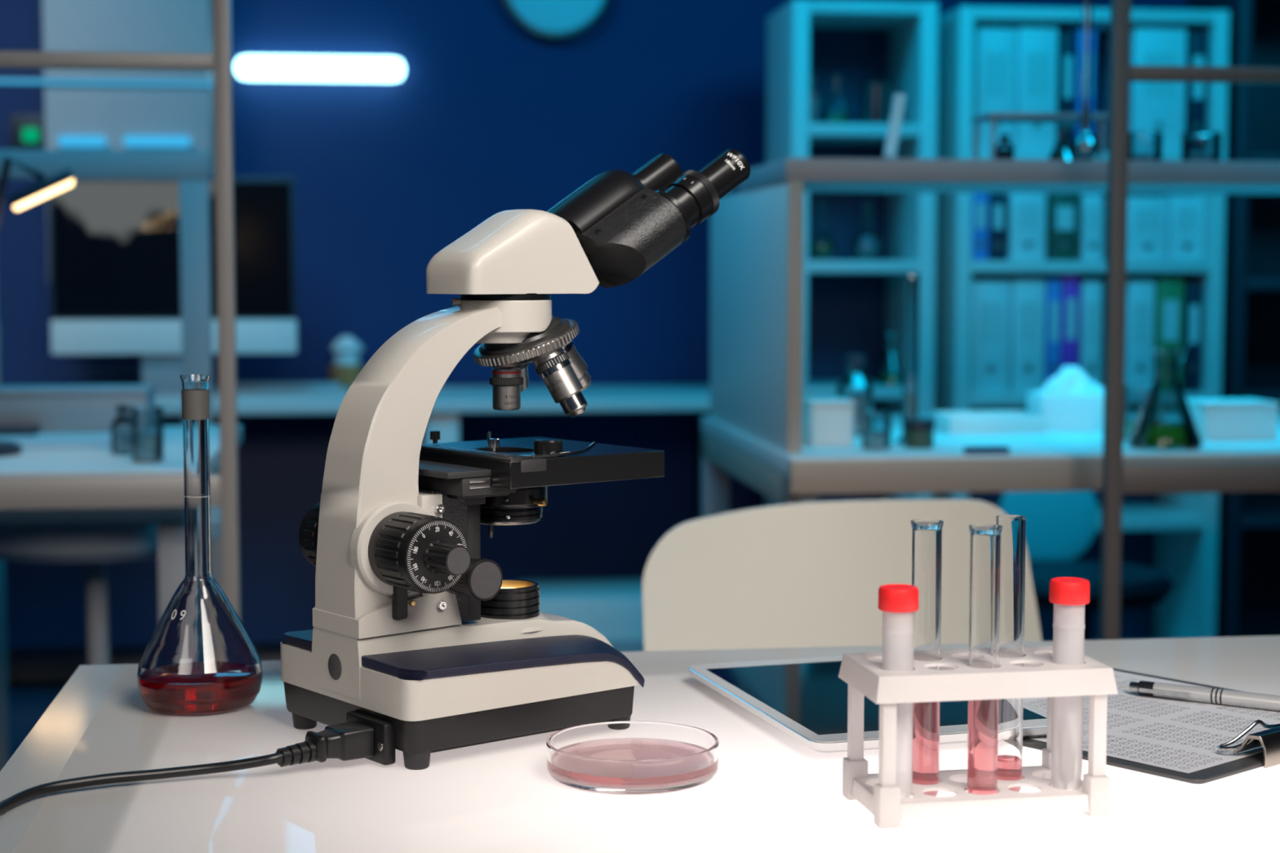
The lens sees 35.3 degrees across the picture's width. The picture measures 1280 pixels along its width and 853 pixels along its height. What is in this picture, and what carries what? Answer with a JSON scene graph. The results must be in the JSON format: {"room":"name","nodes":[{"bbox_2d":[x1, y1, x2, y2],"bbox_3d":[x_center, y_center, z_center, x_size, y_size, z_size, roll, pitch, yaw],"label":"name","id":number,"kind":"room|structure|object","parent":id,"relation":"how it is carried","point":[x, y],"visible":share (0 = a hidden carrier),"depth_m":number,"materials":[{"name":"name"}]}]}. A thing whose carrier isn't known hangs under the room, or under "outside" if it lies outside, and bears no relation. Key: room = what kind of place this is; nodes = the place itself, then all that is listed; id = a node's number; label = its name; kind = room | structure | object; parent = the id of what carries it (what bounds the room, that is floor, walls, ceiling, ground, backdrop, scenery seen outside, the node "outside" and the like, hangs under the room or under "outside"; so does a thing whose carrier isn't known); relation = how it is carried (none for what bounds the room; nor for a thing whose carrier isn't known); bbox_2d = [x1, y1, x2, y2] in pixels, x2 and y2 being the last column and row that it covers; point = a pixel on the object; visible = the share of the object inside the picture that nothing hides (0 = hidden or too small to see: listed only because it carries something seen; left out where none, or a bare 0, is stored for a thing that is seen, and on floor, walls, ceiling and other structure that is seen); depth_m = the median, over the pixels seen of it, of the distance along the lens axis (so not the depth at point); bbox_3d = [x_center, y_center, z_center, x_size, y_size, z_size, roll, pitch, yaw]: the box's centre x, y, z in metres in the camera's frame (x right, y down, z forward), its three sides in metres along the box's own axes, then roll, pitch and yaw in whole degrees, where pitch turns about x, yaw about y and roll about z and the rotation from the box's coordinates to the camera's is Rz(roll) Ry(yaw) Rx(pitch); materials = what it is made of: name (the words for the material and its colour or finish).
{"room":"laboratory","nodes":[
{"label":"laboratory","id":0,"kind":"room"},
{"bbox_2d":[8,680,68,758],"bbox_3d":[0.023,0.938,1.945,8.500,0.100,6.900,-1,4,-7],"label":"floor","id":1,"kind":"structure","parent":0,"point":[28,700],"depth_m":4.83,"materials":[{"name":"plastic"}]},
{"bbox_2d":[0,149,213,771],"bbox_3d":[-0.999,0.126,3.676,0.430,1.253,0.400,-1,4,-7],"label":"board","id":2,"kind":"object","parent":1,"relation":"on","point":[190,168],"visible":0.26,"depth_m":3.65,"materials":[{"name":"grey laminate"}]},
{"bbox_2d":[0,506,221,665],"bbox_3d":[-0.794,0.456,2.972,0.527,0.704,0.503,-1,4,-7],"label":"stool","id":3,"kind":"object","parent":1,"relation":"on","point":[94,545],"visible":0.31,"depth_m":2.77,"materials":[{"name":"grey plastic"}]},
{"bbox_2d":[0,425,242,619],"bbox_3d":[-1.383,0.419,3.015,1.500,0.770,0.800,-1,4,-7],"label":"lab bench","id":4,"kind":"object","parent":1,"relation":"on","point":[81,461],"visible":0.19,"depth_m":2.70,"materials":[{"name":"white laminate"}]},
{"bbox_2d":[0,425,40,435],"bbox_3d":[-1.082,0.005,3.288,0.195,0.012,0.100,-1,4,-7],"label":"keyboard","id":5,"kind":"object","parent":4,"relation":"on","point":[9,430],"visible":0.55,"depth_m":3.25,"materials":[{"name":"black plastic"}]},
{"bbox_2d":[0,156,73,457],"bbox_3d":[-0.918,-0.175,2.905,0.204,0.430,0.120,-1,4,-7],"label":"desk lamp","id":6,"kind":"object","parent":4,"relation":"on","point":[64,180],"visible":1,"depth_m":2.89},
{"bbox_2d":[0,435,111,449],"bbox_3d":[-0.903,0.025,3.092,0.200,0.003,0.190,-1,5,-13],"label":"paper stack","id":7,"kind":"object","parent":4,"relation":"on","point":[94,442],"visible":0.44,"depth_m":3.09,"materials":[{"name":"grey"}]},
{"bbox_2d":[0,384,155,432],"bbox_3d":[-0.947,-0.031,3.368,0.254,0.072,0.124,-1,4,-7],"label":"partition panel","id":8,"kind":"object","parent":4,"relation":"on","point":[60,408],"visible":0.95,"depth_m":3.31,"materials":[{"name":"plastic"}]},
{"bbox_2d":[110,404,131,453],"bbox_3d":[-0.751,0.004,2.922,0.036,0.070,0.036,-1,4,-7],"label":"bottle","id":9,"kind":"object","parent":4,"relation":"on","point":[121,443],"visible":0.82,"depth_m":2.91,"materials":[{"name":"clear glass"}]},
{"bbox_2d":[0,425,242,476],"bbox_3d":[-1.383,0.049,2.986,1.500,0.028,0.800,-1,4,-7],"label":"countertop","id":10,"kind":"structure","parent":4,"relation":"on","point":[81,461],"depth_m":2.83,"materials":[{"name":"white laminate"}]},
{"bbox_2d":[129,406,164,462],"bbox_3d":[-0.687,0.011,2.801,0.047,0.075,0.047,-1,4,-7],"label":"beaker","id":11,"kind":"object","parent":4,"relation":"on","point":[145,447],"visible":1,"depth_m":2.79,"materials":[{"name":"clear glass"}]},
{"bbox_2d":[4,383,710,648],"bbox_3d":[-0.926,0.292,4.840,2.347,0.742,0.600,-1,4,-7],"label":"writing desk","id":12,"kind":"object","parent":1,"relation":"on","point":[282,450],"visible":0.23,"depth_m":4.92,"materials":[{"name":"white laminate"}]},
{"bbox_2d":[48,177,297,396],"bbox_3d":[-1.102,-0.332,4.760,0.570,0.515,0.160,-1,4,-7],"label":"monitor","id":13,"kind":"object","parent":12,"relation":"on","point":[114,245],"visible":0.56,"depth_m":4.73,"materials":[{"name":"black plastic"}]},
{"bbox_2d":[215,382,341,391],"bbox_3d":[-0.895,-0.099,4.991,0.300,0.014,0.160,-1,4,-7],"label":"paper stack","id":14,"kind":"object","parent":12,"relation":"on","point":[241,386],"visible":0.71,"depth_m":4.92,"materials":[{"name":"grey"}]},
{"bbox_2d":[329,335,364,386],"bbox_3d":[-0.751,-0.168,5.146,0.088,0.128,0.088,-1,4,-7],"label":"pot","id":15,"kind":"object","parent":12,"relation":"on","point":[347,366],"visible":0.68,"depth_m":5.11,"materials":[{"name":"ceramic"}]},
{"bbox_2d":[529,578,644,652],"bbox_3d":[-0.024,0.526,4.953,0.537,0.258,0.312,-1,4,-7],"label":"base cabinet","id":16,"kind":"object","parent":1,"relation":"on","point":[613,607],"visible":0.09,"depth_m":4.80,"materials":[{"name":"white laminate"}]},
{"bbox_2d":[0,635,1279,852],"bbox_3d":[0.513,0.569,1.206,1.750,0.750,0.800,-1,4,-7],"label":"table","id":17,"kind":"object","parent":1,"relation":"on","point":[769,792],"visible":0.66,"depth_m":1.09,"materials":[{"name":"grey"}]},
{"bbox_2d":[0,720,373,814],"bbox_3d":[-0.467,0.566,1.100,0.637,0.774,0.175,0,4,-4],"label":"power cord","id":18,"kind":"object","parent":17,"relation":"on","point":[350,740],"visible":1,"depth_m":1.13,"materials":[{"name":"black rubber"}]},
{"bbox_2d":[137,373,262,716],"bbox_3d":[-0.288,0.075,1.312,0.081,0.218,0.081,0,4,0],"label":"flask","id":19,"kind":"object","parent":17,"relation":"on","point":[199,659],"visible":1,"depth_m":1.30,"materials":[{"name":"clear glass"}]},
{"bbox_2d":[280,148,751,769],"bbox_3d":[-0.061,0.004,1.276,0.307,0.366,0.169,-4,6,-38],"label":"microscope","id":20,"kind":"object","parent":17,"relation":"on","point":[417,638],"visible":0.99,"depth_m":1.22,"materials":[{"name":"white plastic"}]},
{"bbox_2d":[546,720,719,795],"bbox_3d":[-0.004,0.188,1.141,0.098,0.020,0.098,0,4,0],"label":"petri dish","id":21,"kind":"object","parent":17,"relation":"on","point":[627,757],"visible":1,"depth_m":1.12,"materials":[{"name":"clear glass"}]},
{"bbox_2d":[688,655,1047,752],"bbox_3d":[0.148,0.177,1.309,0.170,0.007,0.243,-1,5,-17],"label":"tablet","id":22,"kind":"object","parent":17,"relation":"on","point":[806,699],"visible":0.54,"depth_m":1.28,"materials":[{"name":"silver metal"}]},
{"bbox_2d":[838,645,1118,829],"bbox_3d":[0.178,0.164,1.070,0.131,0.079,0.070,-1,4,-10],"label":"test tube rack","id":23,"kind":"object","parent":17,"relation":"on","point":[879,793],"visible":0.76,"depth_m":1.04,"materials":[{"name":"plastic"}]},
{"bbox_2d":[878,583,919,799],"bbox_3d":[0.134,0.144,1.048,0.021,0.122,0.021,0,4,0],"label":"tube","id":24,"kind":"object","parent":23,"relation":"in","point":[898,603],"visible":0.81,"depth_m":1.04,"materials":[{"name":"plastic"}]},
{"bbox_2d":[911,519,943,796],"bbox_3d":[0.153,0.126,1.075,0.017,0.152,0.017,0,4,0],"label":"test tube","id":25,"kind":"object","parent":23,"relation":"in","point":[926,534],"visible":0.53,"depth_m":1.07,"materials":[{"name":"clear glass"}]},
{"bbox_2d":[966,524,1002,795],"bbox_3d":[0.180,0.128,1.055,0.017,0.152,0.017,0,4,0],"label":"test tube","id":26,"kind":"object","parent":23,"relation":"in","point":[984,539],"visible":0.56,"depth_m":1.05,"materials":[{"name":"clear glass"}]},
{"bbox_2d":[995,515,1026,792],"bbox_3d":[0.199,0.125,1.084,0.016,0.154,0.016,0,4,0],"label":"test tube","id":27,"kind":"object","parent":23,"relation":"in","point":[1013,535],"visible":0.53,"depth_m":1.08,"materials":[{"name":"clear glass"}]},
{"bbox_2d":[1048,577,1089,790],"bbox_3d":[0.227,0.142,1.065,0.021,0.122,0.021,0,4,0],"label":"tube","id":28,"kind":"object","parent":23,"relation":"in","point":[1069,596],"visible":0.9,"depth_m":1.06,"materials":[{"name":"plastic"}]},
{"bbox_2d":[1022,668,1279,784],"bbox_3d":[0.295,0.174,1.308,0.229,0.022,0.318,-4,6,-41],"label":"clipboard","id":29,"kind":"object","parent":17,"relation":"on","point":[1269,740],"visible":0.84,"depth_m":1.16,"materials":[{"name":"grey plastic"}]},
{"bbox_2d":[1023,671,1279,773],"bbox_3d":[0.291,0.181,1.311,0.211,0.001,0.297,-4,6,-41],"label":"paper sheet","id":30,"kind":"object","parent":29,"relation":"on","point":[1185,736],"visible":0.36,"depth_m":1.24,"materials":[{"name":"grey paper"}]},
{"bbox_2d":[1128,680,1279,711],"bbox_3d":[0.387,0.176,1.302,0.143,0.010,0.012,3,5,32],"label":"ballpoint pen","id":31,"kind":"object","parent":30,"relation":"on","point":[1197,694],"visible":1,"depth_m":1.31,"materials":[{"name":"silver metal"}]},
{"bbox_2d":[642,498,1042,651],"bbox_3d":[0.215,0.489,1.980,0.480,0.795,0.452,0,4,0],"label":"shell chair","id":32,"kind":"object","parent":1,"relation":"on","point":[806,574],"visible":0.3,"depth_m":2.15,"materials":[{"name":"white plastic"}]},
{"bbox_2d":[764,0,938,506],"bbox_3d":[0.496,-0.161,4.808,0.340,1.652,0.320,-1,4,-7],"label":"bookcase","id":33,"kind":"object","parent":1,"relation":"on","point":[851,304],"visible":0.46,"depth_m":4.81,"materials":[{"name":"white laminate"}]},
{"bbox_2d":[808,69,821,123],"bbox_3d":[0.403,-0.767,4.689,0.040,0.130,0.040,-1,4,-7],"label":"bottle","id":34,"kind":"object","parent":33,"relation":"on","point":[815,103],"visible":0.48,"depth_m":4.68,"materials":[{"name":"clear glass"}]},
{"bbox_2d":[808,200,835,260],"bbox_3d":[0.427,-0.460,4.716,0.065,0.140,0.065,-1,4,-7],"label":"flask","id":35,"kind":"object","parent":33,"relation":"on","point":[817,251],"visible":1,"depth_m":4.70,"materials":[{"name":"clear glass"}]},
{"bbox_2d":[822,73,850,123],"bbox_3d":[0.459,-0.763,4.697,0.068,0.120,0.068,-1,4,-7],"label":"flask","id":36,"kind":"object","parent":33,"relation":"on","point":[828,117],"visible":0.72,"depth_m":4.68,"materials":[{"name":"clear glass"}]},
{"bbox_2d":[852,200,881,260],"bbox_3d":[0.533,-0.461,4.729,0.069,0.140,0.069,-1,4,-7],"label":"flask","id":37,"kind":"object","parent":33,"relation":"on","point":[865,246],"visible":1,"depth_m":4.71,"materials":[{"name":"clear glass"}]},
{"bbox_2d":[861,81,892,123],"bbox_3d":[0.554,-0.754,4.709,0.072,0.100,0.072,-1,4,-7],"label":"beaker","id":38,"kind":"object","parent":33,"relation":"on","point":[866,117],"visible":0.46,"depth_m":4.69,"materials":[{"name":"clear glass"}]},
{"bbox_2d":[701,411,1279,518],"bbox_3d":[1.250,0.387,3.436,2.190,0.770,0.844,-1,4,-7],"label":"lab bench","id":39,"kind":"object","parent":1,"relation":"on","point":[1066,460],"visible":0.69,"depth_m":2.92,"materials":[{"name":"white laminate"}]},
{"bbox_2d":[802,397,855,445],"bbox_3d":[0.289,-0.008,3.103,0.069,0.068,0.084,-1,4,-7],"label":"storage box","id":40,"kind":"object","parent":39,"relation":"on","point":[825,420],"visible":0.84,"depth_m":3.06,"materials":[{"name":"white plastic"}]},
{"bbox_2d":[835,354,873,436],"bbox_3d":[0.347,-0.051,3.249,0.060,0.130,0.060,-1,4,-7],"label":"bottle","id":41,"kind":"object","parent":39,"relation":"on","point":[864,402],"visible":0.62,"depth_m":3.23,"materials":[{"name":"clear glass"}]},
{"bbox_2d":[861,410,892,449],"bbox_3d":[0.354,0.005,3.008,0.047,0.055,0.047,-1,4,-7],"label":"beaker","id":42,"kind":"object","parent":39,"relation":"on","point":[871,440],"visible":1,"depth_m":3.00,"materials":[{"name":"clear glass"}]},
{"bbox_2d":[896,274,920,444],"bbox_3d":[0.417,-0.104,3.095,0.042,0.260,0.042,-1,4,-7],"label":"cylinder","id":43,"kind":"object","parent":39,"relation":"on","point":[909,399],"visible":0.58,"depth_m":3.09,"materials":[{"name":"clear glass"}]},
{"bbox_2d":[903,417,935,448],"bbox_3d":[0.421,0.010,3.029,0.047,0.044,0.047,-1,4,-7],"label":"jar","id":44,"kind":"object","parent":39,"relation":"on","point":[918,432],"visible":1,"depth_m":3.01,"materials":[{"name":"glass"}]},
{"bbox_2d":[963,446,1009,453],"bbox_3d":[0.505,0.034,2.931,0.065,0.010,0.020,-1,4,-7],"label":"case","id":45,"kind":"object","parent":39,"relation":"on","point":[967,450],"visible":1,"depth_m":2.92,"materials":[{"name":"plastic"}]},
{"bbox_2d":[930,410,1044,434],"bbox_3d":[0.576,-0.007,3.337,0.160,0.030,0.120,-1,4,-7],"label":"tray","id":46,"kind":"object","parent":39,"relation":"on","point":[977,422],"visible":0.87,"depth_m":3.28,"materials":[{"name":"white plastic"}]},
{"bbox_2d":[701,411,1279,475],"bbox_3d":[1.250,0.017,3.409,2.190,0.028,0.840,-1,4,-7],"label":"countertop","id":47,"kind":"structure","parent":39,"relation":"on","point":[1066,444],"depth_m":3.04,"materials":[{"name":"white laminate"}]},
{"bbox_2d":[710,157,1279,453],"bbox_3d":[1.250,-0.211,3.400,2.184,0.428,0.724,-1,4,-7],"label":"shelf","id":48,"kind":"object","parent":39,"relation":"on","point":[757,231],"visible":0.91,"depth_m":3.00,"materials":[{"name":"white laminate"}]},
{"bbox_2d":[882,93,906,158],"bbox_3d":[0.381,-0.454,3.063,0.041,0.107,0.040,3,5,34],"label":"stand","id":49,"kind":"object","parent":48,"relation":"on","point":[899,100],"visible":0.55,"depth_m":3.06,"materials":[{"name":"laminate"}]},
{"bbox_2d":[995,133,1013,159],"bbox_3d":[0.559,-0.425,3.083,0.030,0.045,0.030,-1,4,-7],"label":"bottle","id":50,"kind":"object","parent":48,"relation":"on","point":[1000,153],"visible":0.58,"depth_m":3.07,"materials":[{"name":"clear glass"}]},
{"bbox_2d":[971,111,1107,159],"bbox_3d":[0.613,-0.441,3.093,0.184,0.076,0.100,-1,4,-7],"label":"test tube rack","id":51,"kind":"object","parent":48,"relation":"on","point":[993,117],"visible":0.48,"depth_m":3.06,"materials":[{"name":"plastic"}]},
{"bbox_2d":[1047,128,1076,159],"bbox_3d":[0.650,-0.431,3.094,0.048,0.055,0.048,-1,4,-7],"label":"flask","id":52,"kind":"object","parent":48,"relation":"on","point":[1054,155],"visible":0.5,"depth_m":3.08,"materials":[{"name":"clear glass"}]},
{"bbox_2d":[1071,0,1099,159],"bbox_3d":[0.666,-0.519,2.998,0.041,0.245,0.041,-1,4,-7],"label":"flask","id":53,"kind":"object","parent":48,"relation":"on","point":[1085,146],"visible":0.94,"depth_m":3.00,"materials":[{"name":"clear glass"}]},
{"bbox_2d":[1128,131,1163,160],"bbox_3d":[0.781,-0.430,3.115,0.059,0.050,0.059,-1,4,-7],"label":"beaker","id":54,"kind":"object","parent":48,"relation":"on","point":[1158,135],"visible":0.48,"depth_m":3.10,"materials":[{"name":"clear glass"}]},
{"bbox_2d":[1180,131,1222,160],"bbox_3d":[0.873,-0.431,3.126,0.064,0.050,0.064,-1,4,-7],"label":"beaker","id":55,"kind":"object","parent":48,"relation":"on","point":[1216,156],"visible":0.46,"depth_m":3.11,"materials":[{"name":"clear glass"}]},
{"bbox_2d":[1026,365,1103,431],"bbox_3d":[0.722,-0.048,3.372,0.126,0.106,0.090,-1,4,-7],"label":"tissue box","id":56,"kind":"object","parent":39,"relation":"on","point":[1068,401],"visible":0.87,"depth_m":3.33,"materials":[{"name":"white paper"}]},
{"bbox_2d":[1123,384,1162,440],"bbox_3d":[0.785,-0.021,3.158,0.068,0.085,0.068,-1,4,-7],"label":"beaker","id":57,"kind":"object","parent":39,"relation":"on","point":[1128,424],"visible":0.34,"depth_m":3.14,"materials":[{"name":"clear glass"}]},
{"bbox_2d":[1127,346,1202,449],"bbox_3d":[0.791,-0.043,3.025,0.110,0.150,0.110,-1,4,-7],"label":"flask","id":58,"kind":"object","parent":39,"relation":"on","point":[1145,433],"visible":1,"depth_m":3.00,"materials":[{"name":"clear glass"}]},
{"bbox_2d":[1155,337,1190,423],"bbox_3d":[0.797,-0.053,3.025,0.056,0.162,0.009,0,4,0],"label":"rod","id":59,"kind":"object","parent":58,"relation":"in","point":[1184,337],"visible":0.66,"depth_m":3.02,"materials":[{"name":"clear glass"}]},
{"bbox_2d":[1180,398,1279,440],"bbox_3d":[0.938,-0.012,3.204,0.124,0.060,0.104,-1,4,-7],"label":"tray","id":60,"kind":"object","parent":39,"relation":"on","point":[1215,419],"visible":0.8,"depth_m":3.16,"materials":[{"name":"white plastic"}]},
{"bbox_2d":[933,5,1230,641],"bbox_3d":[1.037,-0.162,4.875,0.647,1.644,0.320,-1,4,-7],"label":"bookcase","id":61,"kind":"object","parent":1,"relation":"on","point":[1175,535],"visible":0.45,"depth_m":4.75,"materials":[{"name":"white laminate"}]},
{"bbox_2d":[971,192,989,260],"bbox_3d":[0.780,-0.481,4.808,0.042,0.168,0.241,-1,4,-7],"label":"ring binder","id":62,"kind":"object","parent":61,"relation":"on","point":[980,232],"visible":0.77,"depth_m":4.69,"materials":[{"name":"blue plastic"}]},
{"bbox_2d":[969,280,1010,393],"bbox_3d":[0.809,-0.218,4.832,0.094,0.264,0.241,-1,4,-7],"label":"ring binder","id":63,"kind":"object","parent":61,"relation":"on","point":[990,300],"visible":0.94,"depth_m":4.71,"materials":[{"name":"white"}]},
{"bbox_2d":[973,27,1016,151],"bbox_3d":[0.815,-0.791,4.788,0.094,0.286,0.241,-1,4,-7],"label":"ring binder","id":64,"kind":"object","parent":61,"relation":"on","point":[994,48],"visible":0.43,"depth_m":4.67,"materials":[{"name":"white"}]},
{"bbox_2d":[987,192,1005,260],"bbox_3d":[0.823,-0.478,4.813,0.037,0.162,0.241,-1,4,-7],"label":"ring binder","id":65,"kind":"object","parent":61,"relation":"on","point":[997,201],"visible":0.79,"depth_m":4.70,"materials":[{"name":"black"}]},
{"bbox_2d":[984,279,1045,393],"bbox_3d":[0.900,-0.221,4.843,0.080,0.267,0.241,-1,4,-7],"label":"ring binder","id":66,"kind":"object","parent":61,"relation":"on","point":[1028,296],"visible":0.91,"depth_m":4.72,"materials":[{"name":"white"}]},
{"bbox_2d":[1004,193,1046,260],"bbox_3d":[0.895,-0.480,4.822,0.087,0.165,0.241,-1,4,-7],"label":"ring binder","id":67,"kind":"object","parent":61,"relation":"on","point":[1025,213],"visible":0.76,"depth_m":4.71,"materials":[{"name":"white"}]},
{"bbox_2d":[1014,26,1057,151],"bbox_3d":[0.912,-0.794,4.800,0.096,0.289,0.241,-1,4,-7],"label":"ring binder","id":68,"kind":"object","parent":61,"relation":"on","point":[1037,47],"visible":0.68,"depth_m":4.68,"materials":[{"name":"white"}]},
{"bbox_2d":[1017,278,1062,386],"bbox_3d":[0.961,-0.223,4.850,0.035,0.270,0.241,-1,4,-7],"label":"ring binder","id":69,"kind":"object","parent":61,"relation":"on","point":[1053,286],"visible":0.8,"depth_m":4.73,"materials":[{"name":"blue plastic"}]},
{"bbox_2d":[1032,274,1079,369],"bbox_3d":[1.001,-0.228,4.855,0.039,0.280,0.241,-1,4,-7],"label":"ring binder","id":70,"kind":"object","parent":61,"relation":"on","point":[1070,282],"visible":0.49,"depth_m":4.74,"materials":[{"name":"purple"}]},
{"bbox_2d":[1044,193,1079,260],"bbox_3d":[0.982,-0.478,4.833,0.071,0.159,0.241,-1,4,-7],"label":"ring binder","id":71,"kind":"object","parent":61,"relation":"on","point":[1062,211],"visible":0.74,"depth_m":4.71,"materials":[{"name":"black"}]},
{"bbox_2d":[1056,31,1075,151],"bbox_3d":[0.985,-0.790,4.809,0.032,0.281,0.241,-1,4,-7],"label":"ring binder","id":72,"kind":"object","parent":61,"relation":"on","point":[1066,39],"visible":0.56,"depth_m":4.69,"materials":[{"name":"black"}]},
{"bbox_2d":[1073,29,1095,139],"bbox_3d":[1.029,-0.793,4.814,0.042,0.286,0.241,-1,4,-7],"label":"ring binder","id":73,"kind":"object","parent":61,"relation":"on","point":[1078,33],"visible":0.12,"depth_m":4.69,"materials":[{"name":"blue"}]},
{"bbox_2d":[1077,280,1102,385],"bbox_3d":[1.052,-0.221,4.861,0.048,0.264,0.241,-1,4,-7],"label":"ring binder","id":74,"kind":"object","parent":61,"relation":"on","point":[1090,291],"visible":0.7,"depth_m":4.74,"materials":[{"name":"white"}]},
{"bbox_2d":[1078,193,1103,260],"bbox_3d":[1.051,-0.478,4.841,0.051,0.156,0.241,-1,4,-7],"label":"ring binder","id":75,"kind":"object","parent":61,"relation":"on","point":[1091,205],"visible":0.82,"depth_m":4.72,"materials":[{"name":"white"}]},
{"bbox_2d":[1095,280,1155,392],"bbox_3d":[1.172,-0.222,4.876,0.066,0.264,0.241,-1,4,-7],"label":"ring binder","id":76,"kind":"object","parent":61,"relation":"on","point":[1140,295],"visible":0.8,"depth_m":4.76,"materials":[{"name":"white"}]},
{"bbox_2d":[1102,195,1168,260],"bbox_3d":[1.184,-0.476,4.858,0.102,0.151,0.241,-1,4,-7],"label":"ring binder","id":77,"kind":"object","parent":61,"relation":"on","point":[1147,216],"visible":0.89,"depth_m":4.74,"materials":[{"name":"white"}]},
{"bbox_2d":[1126,276,1183,391],"bbox_3d":[1.243,-0.227,4.885,0.065,0.272,0.241,-1,4,-7],"label":"ring binder","id":78,"kind":"object","parent":61,"relation":"on","point":[1169,291],"visible":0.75,"depth_m":4.77,"materials":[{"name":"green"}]},
{"bbox_2d":[1161,195,1204,260],"bbox_3d":[1.280,-0.478,4.870,0.086,0.154,0.241,-1,4,-7],"label":"ring binder","id":79,"kind":"object","parent":61,"relation":"on","point":[1186,213],"visible":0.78,"depth_m":4.75,"materials":[{"name":"white"}]},
{"bbox_2d":[1182,282,1201,391],"bbox_3d":[1.301,-0.220,4.892,0.038,0.258,0.241,-1,4,-7],"label":"ring binder","id":80,"kind":"object","parent":61,"relation":"on","point":[1192,314],"visible":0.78,"depth_m":4.78,"materials":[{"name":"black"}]},
{"bbox_2d":[1184,31,1207,153],"bbox_3d":[1.299,-0.795,4.847,0.043,0.285,0.241,-1,4,-7],"label":"ring binder","id":81,"kind":"object","parent":61,"relation":"on","point":[1196,42],"visible":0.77,"depth_m":4.73,"materials":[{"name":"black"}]},
{"bbox_2d":[999,490,1174,640],"bbox_3d":[0.924,0.404,4.136,0.483,0.617,0.507,-1,4,-7],"label":"swivel chair","id":82,"kind":"object","parent":1,"relation":"on","point":[1060,526],"visible":0.41,"depth_m":4.29,"materials":[{"name":"grey plastic"}]},
{"bbox_2d":[1099,0,1279,639],"bbox_3d":[1.446,-0.356,2.798,1.642,2.350,0.025,-1,4,-7],"label":"frame","id":83,"kind":"object","parent":1,"relation":"on","point":[1118,477],"visible":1,"depth_m":2.71,"materials":[{"name":"silver metal"}]},
{"bbox_2d":[1187,0,1279,637],"bbox_3d":[1.661,-0.214,4.947,0.557,1.736,0.320,-1,4,-7],"label":"bookcase","id":84,"kind":"object","parent":1,"relation":"on","point":[1248,598],"visible":0.27,"depth_m":5.03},
{"bbox_2d":[0,0,239,618],"bbox_3d":[-1.411,-0.329,2.448,1.799,2.350,0.027,-1,4,-7],"label":"frame","id":85,"kind":"object","parent":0,"point":[163,491],"depth_m":2.55,"materials":[{"name":"silver metal"}]},
{"bbox_2d":[42,0,215,283],"bbox_3d":[-1.246,-1.299,4.900,0.389,1.894,0.200,-1,4,-7],"label":"pillar","id":86,"kind":"structure","parent":0,"point":[113,113],"depth_m":4.84,"materials":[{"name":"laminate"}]},
{"bbox_2d":[57,135,106,146],"bbox_3d":[-1.338,-0.684,4.820,0.113,0.028,0.029,-1,4,-7],"label":"wall light","id":87,"kind":"object","parent":86,"relation":"attached to","point":[63,140],"visible":1,"depth_m":4.81,"materials":[{"name":"blue plastic"}]},
{"bbox_2d":[0,76,213,88],"bbox_3d":[-1.478,-0.825,4.801,0.926,0.020,0.011,-1,4,-7],"label":"shelf","id":88,"kind":"object","parent":86,"relation":"attached to","point":[4,81],"visible":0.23,"depth_m":4.83,"materials":[{"name":"plastic"}]},
{"bbox_2d":[122,135,191,147],"bbox_3d":[-1.164,-0.687,4.841,0.159,0.028,0.029,-1,4,-7],"label":"wall light","id":89,"kind":"object","parent":86,"relation":"attached to","point":[179,141],"visible":1,"depth_m":4.83,"materials":[{"name":"blue plastic"}]},
{"bbox_2d":[0,0,1188,580],"bbox_3d":[-0.392,-0.817,5.194,8.500,2.900,0.101,-1,4,-7],"label":"wall","id":90,"kind":"structure","parent":0,"point":[487,115],"depth_m":5.16,"materials":[{"name":"paint"}]},
{"bbox_2d":[9,114,45,149],"bbox_3d":[-1.515,-0.725,5.000,0.100,0.100,0.024,-1,4,-7],"label":"indicator","id":91,"kind":"object","parent":90,"relation":"attached to","point":[27,131],"visible":0.65,"depth_m":4.99,"materials":[{"name":"plastic"}]},
{"bbox_2d":[7,642,280,680],"bbox_3d":[-0.385,0.588,5.245,8.500,0.090,0.015,-1,4,-7],"label":"baseboard","id":92,"kind":"structure","parent":90,"relation":"attached to","point":[60,663],"depth_m":5.10,"materials":[{"name":"grey laminate"}]},
{"bbox_2d":[235,55,404,81],"bbox_3d":[-0.804,-0.900,5.053,0.420,0.060,0.064,-1,4,-7],"label":"lamp","id":93,"kind":"object","parent":90,"relation":"attached to","point":[246,67],"visible":1,"depth_m":5.03,"materials":[{"name":"white plastic"}]},
{"bbox_2d":[503,0,608,38],"bbox_3d":[-0.213,-1.134,5.113,0.285,0.285,0.051,-1,4,-7],"label":"wall clock","id":94,"kind":"object","parent":90,"relation":"attached to","point":[555,19],"visible":1,"depth_m":5.11,"materials":[{"name":"blue plastic"}]},
{"bbox_2d":[875,333,902,385],"bbox_3d":[0.594,-0.159,4.760,0.068,0.120,0.068,-1,4,-7],"label":"flask","id":95,"kind":"object","parent":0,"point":[882,379],"visible":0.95,"depth_m":4.75,"materials":[{"name":"clear glass"}]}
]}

